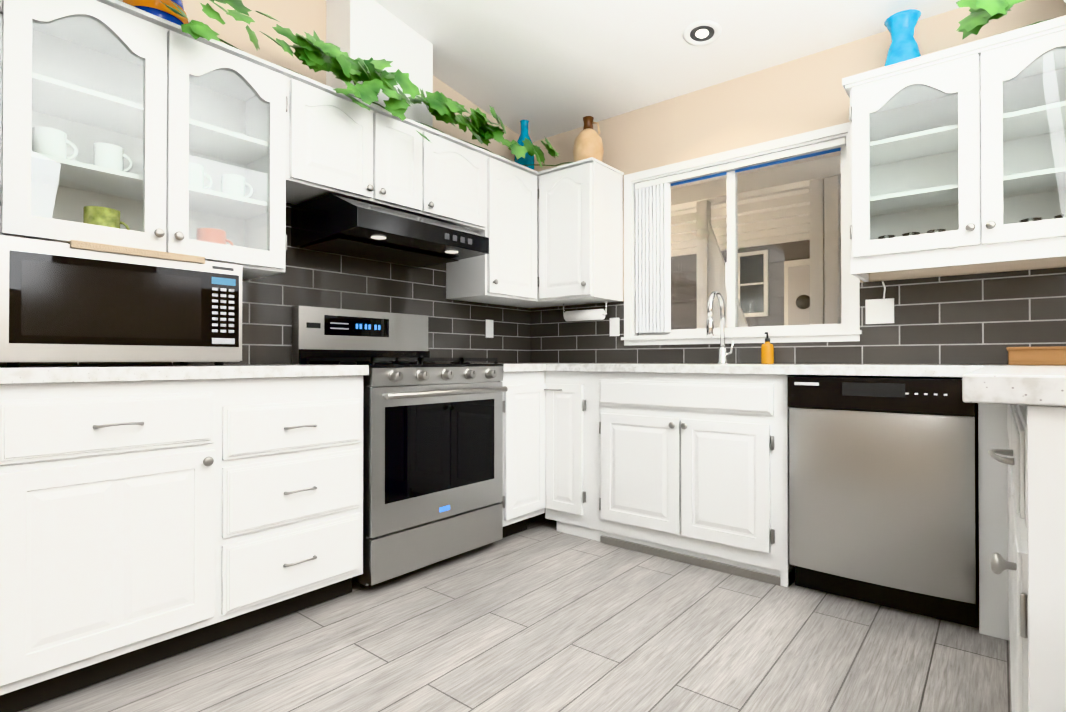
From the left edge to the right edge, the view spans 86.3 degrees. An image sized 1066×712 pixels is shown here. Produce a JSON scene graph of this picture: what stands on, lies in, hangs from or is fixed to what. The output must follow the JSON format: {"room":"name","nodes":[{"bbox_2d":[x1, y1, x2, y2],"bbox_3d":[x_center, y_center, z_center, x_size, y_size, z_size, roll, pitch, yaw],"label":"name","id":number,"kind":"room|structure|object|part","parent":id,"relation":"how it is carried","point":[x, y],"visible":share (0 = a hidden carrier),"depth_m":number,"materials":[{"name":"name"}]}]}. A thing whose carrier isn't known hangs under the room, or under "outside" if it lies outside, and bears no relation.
{"room":"kitchen","nodes":[
{"label":"kitchen","id":0,"kind":"room"},
{"bbox_2d":[32,127,77,159],"bbox_3d":[-1.536,-0.666,1.826,0.084,0.100,0.110,0,-1,39],"label":"mug","id":1,"kind":"object","parent":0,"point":[57,141],"depth_m":1.79,"materials":[{"name":"white ceramic"}]},
{"bbox_2d":[83,206,129,229],"bbox_3d":[-1.428,-0.422,1.901,0.100,0.128,0.122,0,-1,39],"label":"mug","id":2,"kind":"object","parent":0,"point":[107,214],"depth_m":1.85,"materials":[{"name":"green ceramic"}]},
{"bbox_2d":[94,143,132,171],"bbox_3d":[-1.448,-0.665,1.957,0.084,0.100,0.103,0,-1,39],"label":"mug","id":3,"kind":"object","parent":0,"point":[104,155],"depth_m":1.92,"materials":[{"name":"white"}]},
{"bbox_2d":[122,0,188,25],"bbox_3d":[-1.384,-1.258,2.087,0.208,0.215,0.208,0,-1,39],"label":"vase","id":4,"kind":"object","parent":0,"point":[158,8],"visible":0.27,"depth_m":2.02,"materials":[{"name":"orange"}]},
{"bbox_2d":[189,162,211,188],"bbox_3d":[-1.276,-0.664,2.143,0.084,0.100,0.110,0,-1,39],"label":"mug","id":5,"kind":"object","parent":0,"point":[196,178],"depth_m":2.11,"materials":[{"name":"white ceramic"}]},
{"bbox_2d":[196,228,233,245],"bbox_3d":[-1.212,-0.416,2.164,0.098,0.118,0.120,0,-1,39],"label":"mug","id":6,"kind":"object","parent":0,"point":[221,237],"depth_m":2.12,"materials":[{"name":"pink ceramic"}]},
{"bbox_2d":[221,174,252,197],"bbox_3d":[-1.188,-0.663,2.272,0.086,0.100,0.100,0,-1,39],"label":"mug","id":7,"kind":"object","parent":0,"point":[237,179],"depth_m":2.23,"materials":[{"name":"white ceramic"}]},
{"bbox_2d":[0,0,530,365],"bbox_3d":[-1.910,-0.677,1.798,0.128,3.250,6.067,0,-1,39],"label":"wall","id":8,"kind":"structure","parent":0,"point":[314,278],"depth_m":2.80,"materials":[{"name":"beige"}]},
{"bbox_2d":[244,68,379,207],"bbox_3d":[-0.989,-0.929,2.553,0.348,0.435,0.405,0,-1,39],"label":"upper cabinet","id":9,"kind":"object","parent":8,"relation":"attached to","point":[305,140],"depth_m":2.40,"materials":[{"name":"white wood"}]},
{"bbox_2d":[291,193,488,266],"bbox_3d":[-0.676,-0.601,2.779,0.541,0.194,0.770,0,-1,39],"label":"range hood","id":10,"kind":"object","parent":9,"relation":"attached to","point":[335,224],"visible":1,"depth_m":2.59,"materials":[{"name":"black metal"}]},
{"bbox_2d":[376,107,427,215],"bbox_3d":[-0.770,-0.927,2.820,0.348,0.435,0.286,0,-1,39],"label":"upper cabinet","id":11,"kind":"object","parent":8,"relation":"attached to","point":[403,151],"depth_m":2.73,"materials":[{"name":"white wood"}]},
{"bbox_2d":[424,127,491,231],"bbox_3d":[-0.532,-0.925,3.109,0.348,0.435,0.461,0,-1,39],"label":"upper cabinet","id":12,"kind":"object","parent":8,"relation":"attached to","point":[459,171],"depth_m":3.01,"materials":[{"name":"white wood"}]},
{"bbox_2d":[486,320,492,337],"bbox_3d":[-0.280,-0.176,3.673,0.006,0.115,0.070,0,-1,39],"label":"electrical outlet plate","id":13,"kind":"object","parent":8,"relation":"attached to","point":[489,328],"visible":1,"depth_m":3.67,"materials":[{"name":"white plastic"}]},
{"bbox_2d":[446,153,539,304],"bbox_3d":[-0.238,-0.740,3.466,0.348,0.799,0.467,0,-1,39],"label":"upper cabinet","id":14,"kind":"object","parent":8,"relation":"attached to","point":[510,272],"depth_m":3.34,"materials":[{"name":"white"}]},
{"bbox_2d":[121,0,571,167],"bbox_3d":[-0.677,-1.190,2.545,0.356,0.379,2.496,0,-1,39],"label":"ivy garland","id":15,"kind":"object","parent":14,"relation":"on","point":[314,52],"visible":0.98,"depth_m":2.49,"materials":[{"name":"green plant"}]},
{"bbox_2d":[514,120,534,169],"bbox_3d":[-0.055,-1.324,3.658,0.132,0.370,0.130,0,-1,39],"label":"bottle vase","id":16,"kind":"object","parent":14,"relation":"on","point":[528,159],"visible":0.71,"depth_m":3.62,"materials":[{"name":"blue glass"}]},
{"bbox_2d":[326,0,432,127],"bbox_3d":[-0.779,-1.453,2.927,0.210,0.615,0.500,0,-1,39],"label":"cover","id":17,"kind":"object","parent":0,"point":[366,29],"depth_m":2.80,"materials":[{"name":"white"}]},
{"bbox_2d":[17,513,1011,711],"bbox_3d":[0.170,0.961,0.077,5.513,0.050,6.067,0,-1,39],"label":"floor","id":18,"kind":"structure","parent":0,"point":[540,613],"depth_m":1.82,"materials":[{"name":"grey wood"}]},
{"bbox_2d":[0,376,227,711],"bbox_3d":[-1.416,0.511,1.802,0.629,0.873,0.548,0,-1,39],"label":"base cabinet","id":19,"kind":"object","parent":18,"relation":"on","point":[150,514],"depth_m":1.59,"materials":[{"name":"white"}]},
{"bbox_2d":[0,364,368,379],"bbox_3d":[-1.241,0.055,2.015,0.635,0.040,1.104,0,-1,39],"label":"countertop","id":20,"kind":"structure","parent":19,"relation":"on","point":[22,372],"depth_m":1.73,"materials":[{"name":"white stone"}]},
{"bbox_2d":[0,235,241,366],"bbox_3d":[-1.409,-0.146,1.912,0.443,0.358,0.646,0,-1,39],"label":"countertop microwave","id":21,"kind":"object","parent":20,"relation":"on","point":[62,302],"visible":1,"depth_m":1.73,"materials":[{"name":"silver metal"}]},
{"bbox_2d":[66,240,204,263],"bbox_3d":[-1.364,-0.323,1.898,0.372,0.023,0.360,0,-1,39],"label":"cutting board","id":22,"kind":"object","parent":21,"relation":"on","point":[129,251],"visible":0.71,"depth_m":1.76,"materials":[{"name":"beige wood"}]},
{"bbox_2d":[228,372,368,635],"bbox_3d":[-1.070,0.514,2.224,0.629,0.873,0.544,0,-1,39],"label":"base cabinet","id":23,"kind":"object","parent":18,"relation":"on","point":[295,439],"depth_m":2.01,"materials":[{"name":"white"}]},
{"bbox_2d":[292,306,507,587],"bbox_3d":[-0.612,0.362,2.719,0.692,1.185,0.764,0,-1,39],"label":"steel gas range","id":24,"kind":"object","parent":18,"relation":"on","point":[432,462],"visible":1,"depth_m":2.54,"materials":[{"name":"grey metal"}]},
{"bbox_2d":[497,368,547,537],"bbox_3d":[-0.275,0.521,3.192,0.629,0.873,0.362,0,-1,39],"label":"base cabinet","id":25,"kind":"object","parent":18,"relation":"on","point":[525,402],"depth_m":2.99,"materials":[{"name":"white"}]},
{"bbox_2d":[548,368,591,538],"bbox_3d":[0.372,0.522,3.274,0.309,0.873,0.629,0,-1,39],"label":"base cabinet","id":26,"kind":"object","parent":18,"relation":"on","point":[569,389],"depth_m":3.02,"materials":[{"name":"white wood"}]},
{"bbox_2d":[503,364,543,367],"bbox_3d":[-0.082,0.065,3.426,0.635,0.040,0.976,0,-1,39],"label":"countertop","id":27,"kind":"structure","parent":26,"relation":"on","point":[504,365],"depth_m":2.96,"materials":[{"name":"white stone"}]},
{"bbox_2d":[592,368,794,586],"bbox_3d":[0.863,0.519,2.871,0.961,0.873,0.629,0,-1,39],"label":"base cabinet","id":28,"kind":"object","parent":18,"relation":"on","point":[692,468],"depth_m":2.58,"materials":[{"name":"white wood"}]},
{"bbox_2d":[544,364,979,376],"bbox_3d":[1.280,0.059,2.528,2.610,0.040,0.635,0,-1,39],"label":"countertop","id":29,"kind":"structure","parent":28,"relation":"on","point":[792,369],"depth_m":2.27,"materials":[{"name":"white stone"}]},
{"bbox_2d":[706,291,733,363],"bbox_3d":[0.974,-0.151,2.955,0.093,0.381,0.215,0,-1,39],"label":"pull-down faucet","id":30,"kind":"object","parent":29,"relation":"on","point":[723,354],"visible":1,"depth_m":3.00,"materials":[{"name":"silver metal"}]},
{"bbox_2d":[761,332,773,363],"bbox_3d":[1.189,-0.041,2.885,0.060,0.161,0.065,0,-1,39],"label":"soap dispenser bottle","id":31,"kind":"object","parent":29,"relation":"on","point":[767,351],"visible":1,"depth_m":2.86,"materials":[{"name":"orange plastic"}]},
{"bbox_3d":[1.964,-0.773,2.137,1.364,0.837,0.378,0,-1,39],"label":"cabinet glass","id":32,"kind":"part","parent":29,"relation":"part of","materials":[{"name":"white"}]},
{"bbox_2d":[788,375,978,627],"bbox_3d":[1.451,0.518,2.339,0.596,0.868,0.611,0,-1,39],"label":"stainless steel dishwasher","id":33,"kind":"object","parent":18,"relation":"on","point":[883,490],"visible":0.85,"depth_m":2.09,"materials":[{"name":"silver metal"}]},
{"bbox_2d":[978,404,1003,638],"bbox_3d":[1.976,0.512,1.933,0.714,0.873,0.663,0,-1,39],"label":"base cabinet","id":34,"kind":"object","parent":18,"relation":"on","point":[991,597],"depth_m":1.93,"materials":[{"name":"white"}]},
{"bbox_2d":[1000,516,1003,559],"bbox_3d":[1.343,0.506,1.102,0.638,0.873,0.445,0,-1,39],"label":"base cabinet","id":35,"kind":"object","parent":18,"relation":"on","point":[1001,517],"depth_m":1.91,"materials":[{"name":"white wood"}]},
{"bbox_2d":[1000,560,1003,587],"bbox_3d":[1.640,0.509,1.464,0.638,0.873,0.490,0,-1,39],"label":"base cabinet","id":36,"kind":"object","parent":18,"relation":"on","point":[1001,561],"depth_m":1.90,"materials":[{"name":"white"}]},
{"bbox_2d":[1000,396,1065,711],"bbox_3d":[1.057,0.503,0.745,0.650,0.873,0.471,0,-1,39],"label":"base cabinet","id":37,"kind":"object","parent":18,"relation":"on","point":[1032,428],"depth_m":0.76,"materials":[{"name":"white wood"}]},
{"bbox_2d":[960,365,1065,407],"bbox_3d":[1.346,0.049,1.128,0.731,0.040,1.445,0,-1,39],"label":"countertop","id":38,"kind":"structure","parent":37,"relation":"on","point":[984,385],"depth_m":0.78,"materials":[{"name":"white stone"}]},
{"bbox_2d":[326,0,960,141],"bbox_3d":[0.170,-1.867,0.098,5.513,0.702,6.067,0,-1,39],"label":"ceiling","id":39,"kind":"structure","parent":0,"point":[547,68],"depth_m":2.92,"materials":[{"name":"white paint"}]},
{"bbox_2d":[683,20,721,45],"bbox_3d":[0.827,-1.574,2.780,0.184,0.007,0.184,0,-9,39],"label":"recessed light","id":40,"kind":"object","parent":39,"relation":"in","point":[699,33],"visible":1,"depth_m":2.77,"materials":[{"name":"white plastic"}]},
{"bbox_2d":[531,0,1065,364],"bbox_3d":[2.055,-0.673,2.384,5.273,3.250,0.128,0,-1,39],"label":"wall","id":41,"kind":"structure","parent":0,"point":[982,314],"depth_m":2.79,"materials":[{"name":"beige paint"}]},
{"bbox_2d":[540,157,623,305],"bbox_3d":[0.299,-0.740,3.523,0.389,0.799,0.349,0,-1,39],"label":"upper cabinet","id":42,"kind":"object","parent":41,"relation":"attached to","point":[581,201],"depth_m":3.39,"materials":[{"name":"white wood"}]},
{"bbox_2d":[563,300,606,320],"bbox_3d":[0.321,-0.280,3.552,0.329,0.116,0.066,0,-1,39],"label":"paper towel holder","id":43,"kind":"object","parent":42,"relation":"attached to","point":[591,314],"visible":1,"depth_m":3.51,"materials":[{"name":"white"}]},
{"bbox_2d":[573,116,603,161],"bbox_3d":[0.338,-1.298,3.480,0.190,0.315,0.187,0,-1,39],"label":"jug vase","id":44,"kind":"object","parent":42,"relation":"on","point":[588,143],"visible":0.88,"depth_m":3.41,"materials":[{"name":"brown ceramic"}]},
{"bbox_2d":[610,318,619,335],"bbox_3d":[0.510,-0.182,3.562,0.070,0.115,0.006,0,-1,39],"label":"outlet","id":45,"kind":"object","parent":41,"relation":"attached to","point":[614,326],"visible":1,"depth_m":3.56,"materials":[{"name":"white plastic"}]},
{"bbox_2d":[621,122,861,345],"bbox_3d":[1.093,-0.595,3.156,1.300,1.055,0.155,0,-1,39],"label":"window","id":46,"kind":"structure","parent":41,"relation":"in","point":[647,243],"depth_m":3.17,"materials":[{"name":"white"}]},
{"bbox_3d":[1.120,-0.595,3.188,1.096,0.871,0.014,0,-1,39],"label":"glass","id":47,"kind":"part","parent":46,"relation":"part of","materials":[{"name":"clear glass"}]},
{"bbox_2d":[865,298,893,323],"bbox_3d":[1.617,-0.208,2.652,0.115,0.115,0.006,0,-1,39],"label":"switch plate","id":48,"kind":"object","parent":41,"relation":"attached to","point":[879,311],"visible":1,"depth_m":2.65,"materials":[{"name":"white plastic"}]},
{"bbox_2d":[882,281,885,298],"bbox_3d":[1.628,-0.306,2.639,0.017,0.082,0.009,0,-1,39],"label":"cord","id":49,"kind":"object","parent":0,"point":[884,290],"visible":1,"depth_m":2.63,"materials":[{"name":"white plastic"}]},
{"bbox_2d":[878,235,895,238],"bbox_3d":[1.566,-0.479,2.517,0.068,0.100,0.068,0,-1,39],"label":"glass tumbler","id":50,"kind":"object","parent":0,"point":[889,236],"depth_m":2.49,"materials":[{"name":"clear glass"}]},
{"bbox_2d":[884,10,920,65],"bbox_3d":[1.604,-1.327,2.467,0.136,0.272,0.134,0,-1,39],"label":"vase","id":51,"kind":"object","parent":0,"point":[900,26],"visible":0.67,"depth_m":2.43,"materials":[{"name":"blue glass"}]},
{"bbox_2d":[902,232,919,236],"bbox_3d":[1.636,-0.479,2.460,0.068,0.100,0.068,0,-1,39],"label":"glass tumbler","id":52,"kind":"object","parent":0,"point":[914,233],"depth_m":2.44,"materials":[{"name":"clear glass"}]},
{"bbox_2d":[927,229,945,233],"bbox_3d":[1.705,-0.480,2.403,0.068,0.100,0.068,0,-1,39],"label":"glass tumbler","id":53,"kind":"object","parent":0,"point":[940,230],"depth_m":2.38,"materials":[{"name":"clear glass"}]},
{"bbox_2d":[956,0,1054,39],"bbox_3d":[1.885,-1.284,1.958,0.691,0.241,0.235,0,-1,39],"label":"ivy garland","id":54,"kind":"object","parent":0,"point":[980,16],"visible":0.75,"depth_m":2.13,"materials":[{"name":"green"}]},
{"bbox_2d":[1019,217,1041,222],"bbox_3d":[1.937,-0.481,2.213,0.068,0.100,0.068,0,-1,39],"label":"glass tumbler","id":55,"kind":"object","parent":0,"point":[1027,219],"depth_m":2.19,"materials":[{"name":"clear glass"}]},
{"bbox_2d":[1006,346,1065,364],"bbox_3d":[1.927,-0.001,2.139,0.224,0.070,0.190,0,-1,39],"label":"tray","id":56,"kind":"object","parent":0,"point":[1053,355],"visible":1,"depth_m":2.09,"materials":[{"name":"orange wood"}]},
{"bbox_2d":[1054,214,1065,218],"bbox_3d":[2.014,-0.482,2.149,0.068,0.100,0.068,0,-1,39],"label":"glass tumbler","id":57,"kind":"object","parent":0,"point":[1060,216],"depth_m":2.14,"materials":[{"name":"clear glass"}]},
{"label":"outside","id":58,"kind":"structure","parent":0,"visible":0},
{"bbox_3d":[3.640,1.019,6.765,15.000,0.050,8.633,0,-1,39],"label":"ground","id":59,"kind":"structure","parent":58,"visible":0},
{"bbox_2d":[696,200,747,328],"bbox_3d":[1.626,-0.176,4.692,0.570,2.310,0.095,0,-1,39],"label":"post","id":60,"kind":"object","parent":59,"relation":"on","point":[703,237],"depth_m":4.79,"materials":[{"name":"white"}]},
{"bbox_2d":[671,151,840,256],"bbox_3d":[3.042,-1.363,4.478,11.000,0.340,4.313,0,-1,39],"label":"roof canopy","id":61,"kind":"object","parent":60,"relation":"on","point":[785,185],"depth_m":5.19,"materials":[{"name":"white"}]},
{"bbox_2d":[671,240,809,329],"bbox_3d":[3.297,-0.659,7.147,14.000,3.310,0.196,0,-1,39],"label":"neighbor house","id":62,"kind":"structure","parent":59,"relation":"on","point":[765,283],"depth_m":7.32,"materials":[{"name":"grey"}]},
{"bbox_2d":[810,176,840,324],"bbox_3d":[2.181,-0.180,4.239,0.190,2.310,0.090,0,-1,39],"label":"post","id":63,"kind":"object","parent":59,"relation":"on","point":[833,205],"depth_m":4.21,"materials":[{"name":"white"}]}
]}

